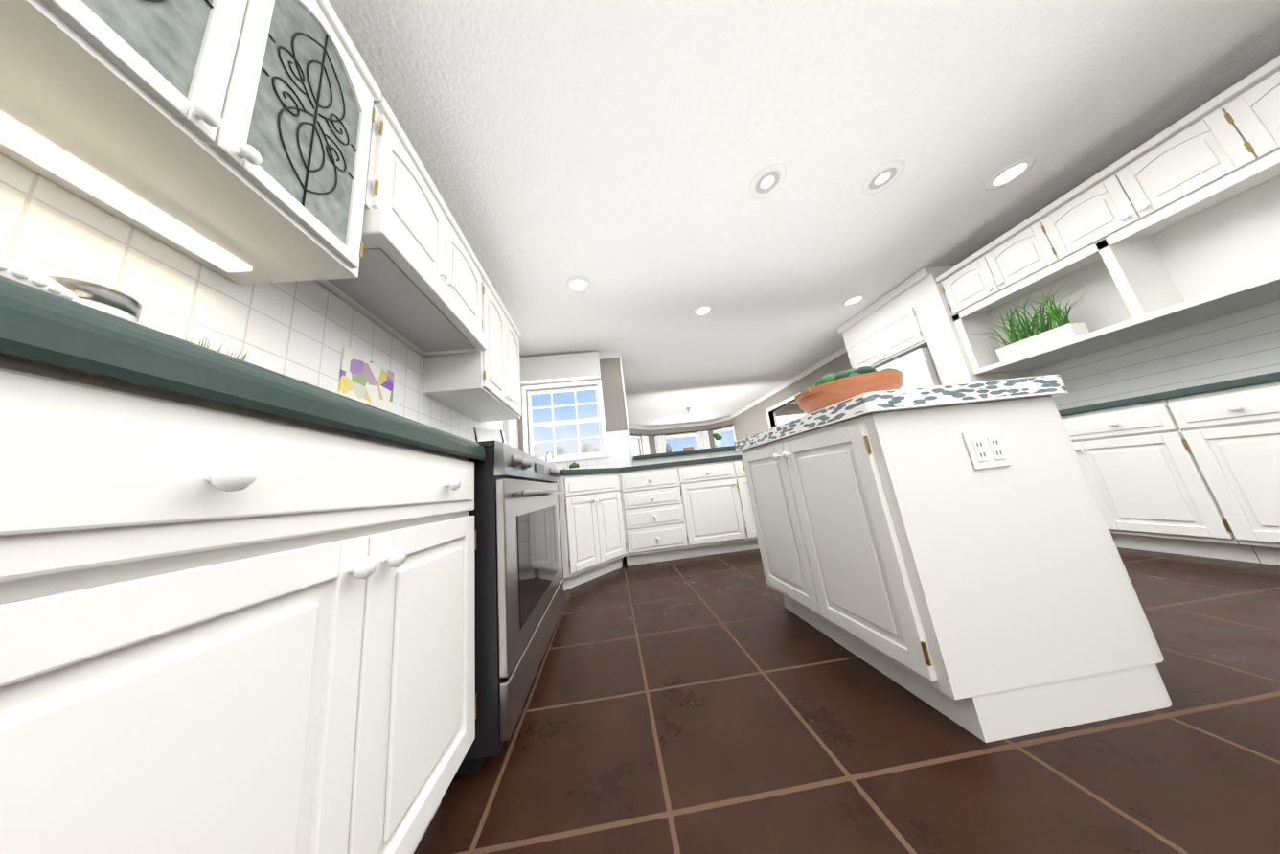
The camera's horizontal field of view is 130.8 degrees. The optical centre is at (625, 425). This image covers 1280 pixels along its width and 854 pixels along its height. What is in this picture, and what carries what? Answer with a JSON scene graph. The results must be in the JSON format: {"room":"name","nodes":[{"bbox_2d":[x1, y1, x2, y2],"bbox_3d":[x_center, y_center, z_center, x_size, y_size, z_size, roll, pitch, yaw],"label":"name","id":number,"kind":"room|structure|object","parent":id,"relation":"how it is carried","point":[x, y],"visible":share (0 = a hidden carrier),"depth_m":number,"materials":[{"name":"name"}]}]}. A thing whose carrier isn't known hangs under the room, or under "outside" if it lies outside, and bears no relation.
{"room":"kitchen","nodes":[
{"label":"kitchen","id":0,"kind":"room"},
{"bbox_2d":[0,153,518,449],"bbox_3d":[-1.152,-0.314,0.333,0.120,2.430,6.900,-5,-12,-4],"label":"wall","id":1,"kind":"structure","parent":0,"point":[307,331],"depth_m":0.79,"materials":[{"name":"tile"}]},
{"bbox_2d":[0,110,252,272],"bbox_3d":[-1.042,-0.487,0.530,0.060,0.013,0.560,-5,-12,-4],"label":"under-cabinet light","id":2,"kind":"object","parent":1,"relation":"attached to","point":[24,141],"visible":0.89,"depth_m":0.58,"materials":[{"name":"white plastic"}]},
{"bbox_2d":[0,0,381,284],"bbox_3d":[-0.973,-0.873,0.619,0.378,0.755,0.683,-5,-12,-4],"label":"upper cabinet","id":3,"kind":"object","parent":1,"relation":"attached to","point":[240,129],"visible":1,"depth_m":0.60,"materials":[{"name":"white paint"}]},
{"bbox_2d":[338,346,393,411],"bbox_3d":[-1.145,-0.174,1.307,0.012,0.245,0.280,-5,-12,-4],"label":"picture","id":4,"kind":"object","parent":1,"relation":"attached to","point":[365,380],"visible":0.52,"depth_m":1.28},
{"bbox_2d":[364,95,483,329],"bbox_3d":[-1.029,-0.845,1.405,0.378,0.475,0.861,-5,-12,-4],"label":"upper cabinet","id":5,"kind":"object","parent":1,"relation":"attached to","point":[402,192],"visible":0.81,"depth_m":1.22,"materials":[{"name":"white paint"}]},
{"bbox_2d":[316,208,487,355],"bbox_3d":[-0.998,-0.562,1.345,0.377,0.102,0.835,-5,-12,-4],"label":"range hood","id":6,"kind":"object","parent":5,"relation":"attached to","point":[399,288],"visible":0.71,"depth_m":1.23,"materials":[{"name":"white paint"}]},
{"bbox_2d":[422,271,522,422],"bbox_3d":[-1.056,-0.516,2.176,0.378,0.795,0.778,-5,-12,-4],"label":"upper cabinet","id":7,"kind":"object","parent":1,"relation":"attached to","point":[483,386],"visible":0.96,"depth_m":1.93,"materials":[{"name":"white paint"}]},
{"bbox_2d":[483,419,512,446],"bbox_3d":[-1.317,-0.177,2.928,0.155,0.840,0.720,-5,-12,-4],"label":"window","id":8,"kind":"structure","parent":1,"relation":"in","point":[500,424],"depth_m":3.17,"materials":[{"name":"white wood"}]},
{"bbox_2d":[517,357,742,469],"bbox_3d":[0.158,0.232,3.627,2.870,2.430,0.120,-5,-12,-4],"label":"wall","id":9,"kind":"structure","parent":0,"point":[617,439],"depth_m":3.58,"materials":[{"name":"paint"}]},
{"bbox_2d":[519,351,600,385],"bbox_3d":[-0.820,-0.713,3.644,0.990,0.313,0.139,-5,-12,-4],"label":"window valance","id":10,"kind":"object","parent":9,"relation":"attached to","point":[559,368],"visible":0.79,"depth_m":3.58,"materials":[{"name":"white"}]},
{"bbox_2d":[521,379,609,462],"bbox_3d":[-0.756,-0.053,3.620,1.010,0.980,0.155,-5,-12,-4],"label":"window","id":11,"kind":"structure","parent":9,"relation":"in","point":[600,419],"depth_m":3.63,"materials":[{"name":"white wood"}]},
{"bbox_2d":[598,350,618,359],"bbox_3d":[-0.739,-0.861,3.716,1.310,0.070,0.070,-5,-12,-4],"label":"crown molding","id":12,"kind":"structure","parent":9,"relation":"attached to","point":[608,354],"depth_m":3.76,"materials":[{"name":"white wood"}]},
{"bbox_2d":[618,352,633,466],"bbox_3d":[0.046,0.243,3.619,0.024,2.429,0.144,-5,-12,-4],"label":"trim","id":13,"kind":"structure","parent":9,"relation":"attached to","point":[627,418],"depth_m":3.64,"materials":[{"name":"white"}]},
{"bbox_2d":[632,445,735,459],"bbox_3d":[0.869,0.327,3.646,1.593,0.040,0.260,-5,-12,-4],"label":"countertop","id":14,"kind":"structure","parent":9,"relation":"on","point":[674,453],"depth_m":3.51,"materials":[{"name":"green stone"}]},
{"bbox_2d":[629,428,652,455],"bbox_3d":[0.277,1.206,8.325,0.120,2.430,1.479,-17,-16,42],"label":"wall","id":15,"kind":"structure","parent":0,"point":[644,432],"depth_m":8.68,"materials":[{"name":"grey paint"}]},
{"bbox_2d":[630,435,642,455],"bbox_3d":[0.192,0.999,8.276,0.155,1.430,0.820,-17,-16,42],"label":"bay window","id":16,"kind":"structure","parent":15,"relation":"in","point":[636,438],"depth_m":8.58,"materials":[{"name":"white wood"}]},
{"bbox_2d":[628,425,649,430],"bbox_3d":[0.217,0.038,8.501,0.070,0.070,1.479,-17,-16,42],"label":"crown molding","id":17,"kind":"structure","parent":15,"relation":"attached to","point":[639,427],"depth_m":8.68,"materials":[{"name":"white wood"}]},
{"bbox_2d":[648,424,712,454],"bbox_3d":[1.774,1.169,8.944,1.900,2.430,0.120,-5,-12,-4],"label":"wall","id":18,"kind":"structure","parent":0,"point":[685,429],"depth_m":9.08,"materials":[{"name":"grey paint"}]},
{"bbox_2d":[649,421,708,430],"bbox_3d":[1.651,0.002,9.091,1.900,0.070,0.070,-5,-12,-4],"label":"crown molding","id":19,"kind":"structure","parent":18,"relation":"attached to","point":[678,425],"depth_m":9.09,"materials":[{"name":"white wood"}]},
{"bbox_2d":[652,429,708,435],"bbox_3d":[1.677,0.216,9.025,1.744,0.044,0.111,-5,-12,-4],"label":"curtain rod","id":20,"kind":"object","parent":18,"relation":"attached to","point":[680,432],"visible":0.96,"depth_m":8.98,"materials":[{"name":"grey metal"}]},
{"bbox_2d":[654,434,666,453],"bbox_3d":[1.133,1.214,8.745,0.350,1.900,0.050,-5,-12,-4],"label":"curtain","id":21,"kind":"object","parent":20,"relation":"hanging from","point":[660,444],"visible":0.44,"depth_m":8.88,"materials":[{"name":"white fabric"}]},
{"bbox_2d":[697,430,710,449],"bbox_3d":[2.459,1.088,8.845,0.340,1.900,0.050,-5,-12,-4],"label":"curtain","id":22,"kind":"object","parent":20,"relation":"hanging from","point":[703,440],"visible":0.27,"depth_m":8.98,"materials":[{"name":"white fabric"}]},
{"bbox_2d":[665,433,699,449],"bbox_3d":[1.768,0.970,8.969,1.150,1.430,0.155,-5,-12,-4],"label":"bay window","id":23,"kind":"structure","parent":18,"relation":"in","point":[682,436],"depth_m":9.09,"materials":[{"name":"white wood"}]},
{"bbox_2d":[708,418,732,447],"bbox_3d":[3.126,0.965,8.686,0.990,2.430,0.120,-16,-15,40],"label":"wall","id":24,"kind":"structure","parent":0,"point":[720,423],"depth_m":8.99,"materials":[{"name":"grey paint"}]},
{"bbox_2d":[708,416,731,424],"bbox_3d":[2.936,-0.190,8.855,0.990,0.070,0.070,-16,-15,40],"label":"crown molding","id":25,"kind":"structure","parent":24,"relation":"attached to","point":[720,420],"depth_m":8.92,"materials":[{"name":"white wood"}]},
{"bbox_2d":[712,426,732,440],"bbox_3d":[3.078,0.773,8.726,0.770,1.430,0.155,-16,-15,40],"label":"bay window","id":26,"kind":"structure","parent":24,"relation":"in","point":[721,430],"depth_m":8.91,"materials":[{"name":"white wood"}]},
{"bbox_2d":[773,403,804,416],"bbox_3d":[4.409,0.616,7.702,2.010,2.430,0.120,-5,-12,-4],"label":"wall","id":27,"kind":"structure","parent":0,"point":[791,409],"depth_m":7.85,"materials":[{"name":"grey paint"}]},
{"bbox_2d":[328,0,1279,427],"bbox_3d":[2.139,-1.245,3.738,7.800,0.060,12.800,-5,-12,-4],"label":"ceiling","id":28,"kind":"structure","parent":0,"point":[618,153],"depth_m":1.55,"materials":[{"name":"white paint"}]},
{"bbox_2d":[566,275,591,293],"bbox_3d":[-0.400,-1.190,2.480,0.210,0.009,0.210,-5,-12,-4],"label":"recessed light","id":29,"kind":"object","parent":28,"relation":"in","point":[578,285],"visible":1,"depth_m":2.47,"materials":[{"name":"white"}]},
{"bbox_2d":[685,407,694,420],"bbox_3d":[1.524,-0.288,7.083,0.220,0.299,0.220,-5,-12,-4],"label":"dining pendant light","id":30,"kind":"object","parent":28,"relation":"hanging from","point":[689,416],"visible":1,"depth_m":7.00,"materials":[{"name":"silver metal"}]},
{"bbox_2d":[692,303,713,316],"bbox_3d":[0.804,-1.202,3.061,0.210,0.009,0.210,-5,-12,-4],"label":"recessed light","id":31,"kind":"object","parent":28,"relation":"in","point":[703,309],"visible":1,"depth_m":3.06,"materials":[{"name":"white plastic"}]},
{"bbox_2d":[749,163,786,199],"bbox_3d":[0.860,-1.477,1.781,0.210,0.009,0.210,-5,-12,-4],"label":"recessed light","id":32,"kind":"object","parent":28,"relation":"in","point":[763,180],"visible":1,"depth_m":1.77,"materials":[{"name":"white"}]},
{"bbox_2d":[841,294,865,306],"bbox_3d":[2.472,-1.361,3.187,0.210,0.009,0.210,-5,-12,-4],"label":"recessed light","id":33,"kind":"object","parent":28,"relation":"in","point":[853,300],"visible":1,"depth_m":3.18,"materials":[{"name":"white plastic"}]},
{"bbox_2d":[861,160,905,195],"bbox_3d":[1.609,-1.548,1.838,0.210,0.009,0.210,-5,-12,-4],"label":"recessed light","id":34,"kind":"object","parent":28,"relation":"in","point":[875,182],"visible":1,"depth_m":1.83,"materials":[{"name":"white"}]},
{"bbox_2d":[984,156,1036,190],"bbox_3d":[2.492,-1.633,1.905,0.210,0.009,0.210,-5,-12,-4],"label":"recessed light","id":35,"kind":"object","parent":28,"relation":"in","point":[1011,172],"visible":1,"depth_m":1.90,"materials":[{"name":"white plastic"}]},
{"bbox_2d":[413,547,1279,853],"bbox_3d":[2.408,1.178,3.229,7.800,0.060,12.800,-5,-12,-4],"label":"floor","id":36,"kind":"structure","parent":0,"point":[726,702],"depth_m":0.75,"materials":[{"name":"brown tile"}]},
{"bbox_2d":[0,354,477,853],"bbox_3d":[-0.692,0.455,0.422,0.654,0.870,0.798,-5,-12,-4],"label":"base cabinet","id":37,"kind":"object","parent":36,"relation":"on","point":[224,628],"visible":1,"depth_m":0.30,"materials":[{"name":"white paint"}]},
{"bbox_2d":[455,439,566,775],"bbox_3d":[-0.696,0.615,1.341,0.751,0.935,0.998,-5,-12,-4],"label":"range","id":38,"kind":"object","parent":36,"relation":"on","point":[518,595],"visible":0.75,"depth_m":0.94,"materials":[{"name":"silver metal"}]},
{"bbox_2d":[552,481,563,578],"bbox_3d":[-0.782,0.805,2.037,0.649,0.868,0.446,-5,-12,-4],"label":"dishwasher","id":39,"kind":"object","parent":36,"relation":"on","point":[560,525],"visible":0.08,"depth_m":2.24,"materials":[{"name":"white metal"}]},
{"bbox_2d":[557,472,626,591],"bbox_3d":[-0.587,0.945,2.805,1.127,0.868,1.097,-5,-12,-4],"label":"base cabinet","id":40,"kind":"object","parent":36,"relation":"on","point":[593,541],"visible":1,"depth_m":2.47,"materials":[{"name":"white paint"}]},
{"bbox_2d":[617,464,698,565],"bbox_3d":[0.274,0.909,3.092,0.646,0.870,0.642,-5,-12,-4],"label":"base cabinet","id":41,"kind":"object","parent":36,"relation":"on","point":[684,511],"depth_m":2.79,"materials":[{"name":"white paint"}]},
{"bbox_2d":[563,454,742,475],"bbox_3d":[0.237,0.414,2.954,2.887,0.040,1.119,-5,-12,-4],"label":"countertop","id":42,"kind":"structure","parent":41,"relation":"on","point":[629,468],"depth_m":2.87,"materials":[{"name":"green stone"}]},
{"bbox_2d":[469,427,506,443],"bbox_3d":[-0.997,0.182,2.188,0.233,0.359,0.345,-14,-14,34],"label":"cookbook stand","id":43,"kind":"object","parent":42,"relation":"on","point":[477,434],"depth_m":2.23,"materials":[{"name":"white"}]},
{"bbox_2d":[545,450,553,461],"bbox_3d":[-0.803,0.391,3.057,0.124,0.271,0.150,-5,-12,-4],"label":"gooseneck faucet","id":44,"kind":"object","parent":42,"relation":"on","point":[551,452],"visible":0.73,"depth_m":3.05,"materials":[{"name":"silver metal"}]},
{"bbox_2d":[569,461,579,469],"bbox_3d":[-0.590,0.487,3.345,0.118,0.155,0.117,-5,-12,-4],"label":"potted plant","id":45,"kind":"object","parent":42,"relation":"on","point":[574,466],"visible":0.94,"depth_m":3.31,"materials":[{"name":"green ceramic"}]},
{"bbox_2d":[686,458,759,556],"bbox_3d":[0.848,0.854,3.136,0.631,0.870,0.642,-5,-12,-4],"label":"base cabinet","id":46,"kind":"object","parent":36,"relation":"on","point":[722,515],"depth_m":2.84,"materials":[{"name":"white paint"}]},
{"bbox_2d":[740,458,758,547],"bbox_3d":[1.355,0.806,3.174,0.636,0.870,0.642,-5,-12,-4],"label":"base cabinet","id":47,"kind":"object","parent":36,"relation":"on","point":[745,482],"depth_m":2.86,"materials":[{"name":"white paint"}]},
{"bbox_2d":[875,346,941,388],"bbox_3d":[3.232,0.139,3.074,0.672,1.720,0.818,-5,-12,-4],"label":"fridge","id":48,"kind":"object","parent":36,"relation":"on","point":[916,368],"visible":0.1,"depth_m":2.87,"materials":[{"name":"grey"}]},
{"bbox_2d":[837,265,1033,385],"bbox_3d":[3.217,-0.228,3.053,0.648,2.428,1.084,-5,-12,-4],"label":"enclosure","id":49,"kind":"object","parent":36,"relation":"on","point":[911,313],"visible":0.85,"depth_m":2.90,"materials":[{"name":"white paint"}]},
{"bbox_2d":[741,395,1171,742],"bbox_3d":[1.100,0.444,1.282,0.751,0.856,0.910,-5,-12,-4],"label":"base cabinet","id":50,"kind":"object","parent":36,"relation":"on","point":[915,552],"visible":1,"depth_m":0.85,"materials":[{"name":"white paint"}]},
{"bbox_2d":[733,374,1067,451],"bbox_3d":[1.075,-0.007,1.378,0.760,0.062,0.970,-5,-12,-4],"label":"countertop","id":51,"kind":"structure","parent":50,"relation":"on","point":[909,399],"depth_m":0.91,"materials":[{"name":"stone"}]},
{"bbox_2d":[794,365,902,413],"bbox_3d":[0.977,-0.147,1.305,0.410,0.202,0.390,-5,-12,-4],"label":"bowl","id":52,"kind":"object","parent":51,"relation":"on","point":[827,390],"visible":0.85,"depth_m":1.17,"materials":[{"name":"ceramic"}]},
{"bbox_2d":[961,428,1010,469],"bbox_3d":[1.096,0.069,0.890,0.118,0.115,0.010,-5,-12,-4],"label":"outlet","id":53,"kind":"object","parent":50,"relation":"attached to","point":[986,448],"visible":1,"depth_m":0.89,"materials":[{"name":"white plastic"}]},
{"bbox_2d":[1060,399,1260,563],"bbox_3d":[3.340,0.332,1.972,0.674,0.870,0.808,-5,-12,-4],"label":"base cabinet","id":54,"kind":"object","parent":36,"relation":"on","point":[1152,491],"visible":0.54,"depth_m":1.71,"materials":[{"name":"white paint"}]},
{"bbox_2d":[1166,381,1279,565],"bbox_3d":[3.383,0.163,1.188,0.674,0.870,0.808,-5,-12,-4],"label":"base cabinet","id":55,"kind":"object","parent":36,"relation":"on","point":[1231,440],"visible":1,"depth_m":1.46,"materials":[{"name":"white paint"}]},
{"bbox_2d":[1058,371,1279,415],"bbox_3d":[3.325,-0.199,1.671,0.647,0.040,1.609,-5,-12,-4],"label":"countertop","id":56,"kind":"structure","parent":55,"relation":"on","point":[1231,384],"depth_m":1.59,"materials":[{"name":"green stone"}]},
{"bbox_3d":[-0.636,0.234,-0.602,0.654,0.870,1.299,-5,-12,-4],"label":"base cabinet","id":57,"kind":"object","parent":36,"relation":"on","visible":0},
{"bbox_2d":[0,274,485,460],"bbox_3d":[-0.716,-0.111,-0.105,0.636,0.062,2.123,-5,-12,-4],"label":"countertop","id":58,"kind":"structure","parent":57,"relation":"on","point":[40,326],"depth_m":0.27,"materials":[{"name":"green stone"}]},
{"bbox_2d":[0,254,80,302],"bbox_3d":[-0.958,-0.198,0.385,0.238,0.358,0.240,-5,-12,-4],"label":"plate","id":59,"kind":"object","parent":58,"relation":"on","point":[12,269],"visible":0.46,"depth_m":0.42,"materials":[{"name":"white ceramic"}]},
{"bbox_2d":[47,275,142,322],"bbox_3d":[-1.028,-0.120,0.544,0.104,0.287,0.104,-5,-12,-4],"label":"plate","id":60,"kind":"object","parent":58,"relation":"on","point":[109,300],"visible":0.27,"depth_m":0.56,"materials":[{"name":"clear glass"}]},
{"bbox_2d":[185,334,247,360],"bbox_3d":[-0.972,-0.080,0.656,0.138,0.242,0.138,-5,-12,-4],"label":"potted plant","id":61,"kind":"object","parent":58,"relation":"on","point":[242,358],"visible":0.04,"depth_m":0.66,"materials":[{"name":"green plant"}]},
{"bbox_2d":[731,299,1279,440],"bbox_3d":[3.613,-0.310,2.874,0.120,2.430,11.350,-5,-12,-4],"label":"wall","id":62,"kind":"structure","parent":0,"point":[1243,343],"depth_m":1.97,"materials":[{"name":"paint"}]},
{"bbox_2d":[765,392,807,428],"bbox_3d":[3.459,0.513,5.951,0.144,2.120,1.340,-5,-12,-4],"label":"door frame","id":63,"kind":"structure","parent":62,"relation":"attached to","point":[781,403],"depth_m":6.50,"materials":[{"name":"white wood"}]},
{"bbox_2d":[731,345,846,417],"bbox_3d":[3.218,-0.772,6.236,0.070,0.070,4.840,-5,-12,-4],"label":"crown molding","id":64,"kind":"structure","parent":62,"relation":"attached to","point":[828,358],"depth_m":5.55,"materials":[{"name":"white wood"}]},
{"bbox_2d":[935,53,1279,374],"bbox_3d":[3.243,-1.165,1.869,0.598,1.093,1.620,-5,-12,-4],"label":"upper cabinet","id":65,"kind":"object","parent":62,"relation":"attached to","point":[1176,224],"visible":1,"depth_m":1.75,"materials":[{"name":"white paint"}]},
{"bbox_2d":[974,285,1089,361],"bbox_3d":[3.100,-0.776,2.257,0.260,0.444,0.596,-5,-12,-4],"label":"planter","id":66,"kind":"object","parent":65,"relation":"in","point":[1064,329],"visible":0.96,"depth_m":2.19,"materials":[{"name":"white ceramic"}]},
{"bbox_3d":[0.267,0.245,8.416,0.972,0.044,0.903,-5,-12,-4],"label":"curtain rod","id":67,"kind":"object","parent":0,"visible":0},
{"bbox_2d":[640,434,650,455],"bbox_3d":[0.657,1.216,8.501,0.050,1.900,0.300,-17,-16,42],"label":"curtain","id":68,"kind":"object","parent":67,"relation":"hanging from","point":[646,445],"visible":0.38,"depth_m":8.62,"materials":[{"name":"white fabric"}]},
{"bbox_3d":[2.932,0.023,8.772,0.691,0.044,0.691,-5,-12,-4],"label":"curtain rod","id":69,"kind":"object","parent":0,"visible":0},
{"bbox_2d":[731,425,736,441],"bbox_3d":[3.284,0.892,8.351,0.200,1.900,0.050,-16,-15,40],"label":"curtain","id":70,"kind":"object","parent":69,"relation":"hanging from","point":[734,433],"visible":0.04,"depth_m":8.54,"materials":[{"name":"white fabric"}]},
{"label":"outside","id":71,"kind":"structure","parent":0,"visible":0},
{"bbox_2d":[530,388,600,457],"bbox_3d":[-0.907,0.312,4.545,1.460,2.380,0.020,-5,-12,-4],"label":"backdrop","id":72,"kind":"structure","parent":71,"point":[565,431],"depth_m":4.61,"materials":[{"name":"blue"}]},
{"bbox_2d":[665,435,697,452],"bbox_3d":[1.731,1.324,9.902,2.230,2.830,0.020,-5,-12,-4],"label":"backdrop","id":73,"kind":"structure","parent":71,"point":[677,444],"depth_m":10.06,"materials":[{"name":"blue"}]},
{"bbox_2d":[717,430,734,446],"bbox_3d":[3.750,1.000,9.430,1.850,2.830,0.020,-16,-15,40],"label":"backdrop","id":74,"kind":"structure","parent":71,"point":[727,440],"depth_m":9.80,"materials":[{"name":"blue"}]},
{"bbox_2d":[776,413,804,425],"bbox_3d":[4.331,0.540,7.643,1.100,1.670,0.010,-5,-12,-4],"label":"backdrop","id":75,"kind":"structure","parent":71,"point":[781,420],"depth_m":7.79,"materials":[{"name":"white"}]}
]}

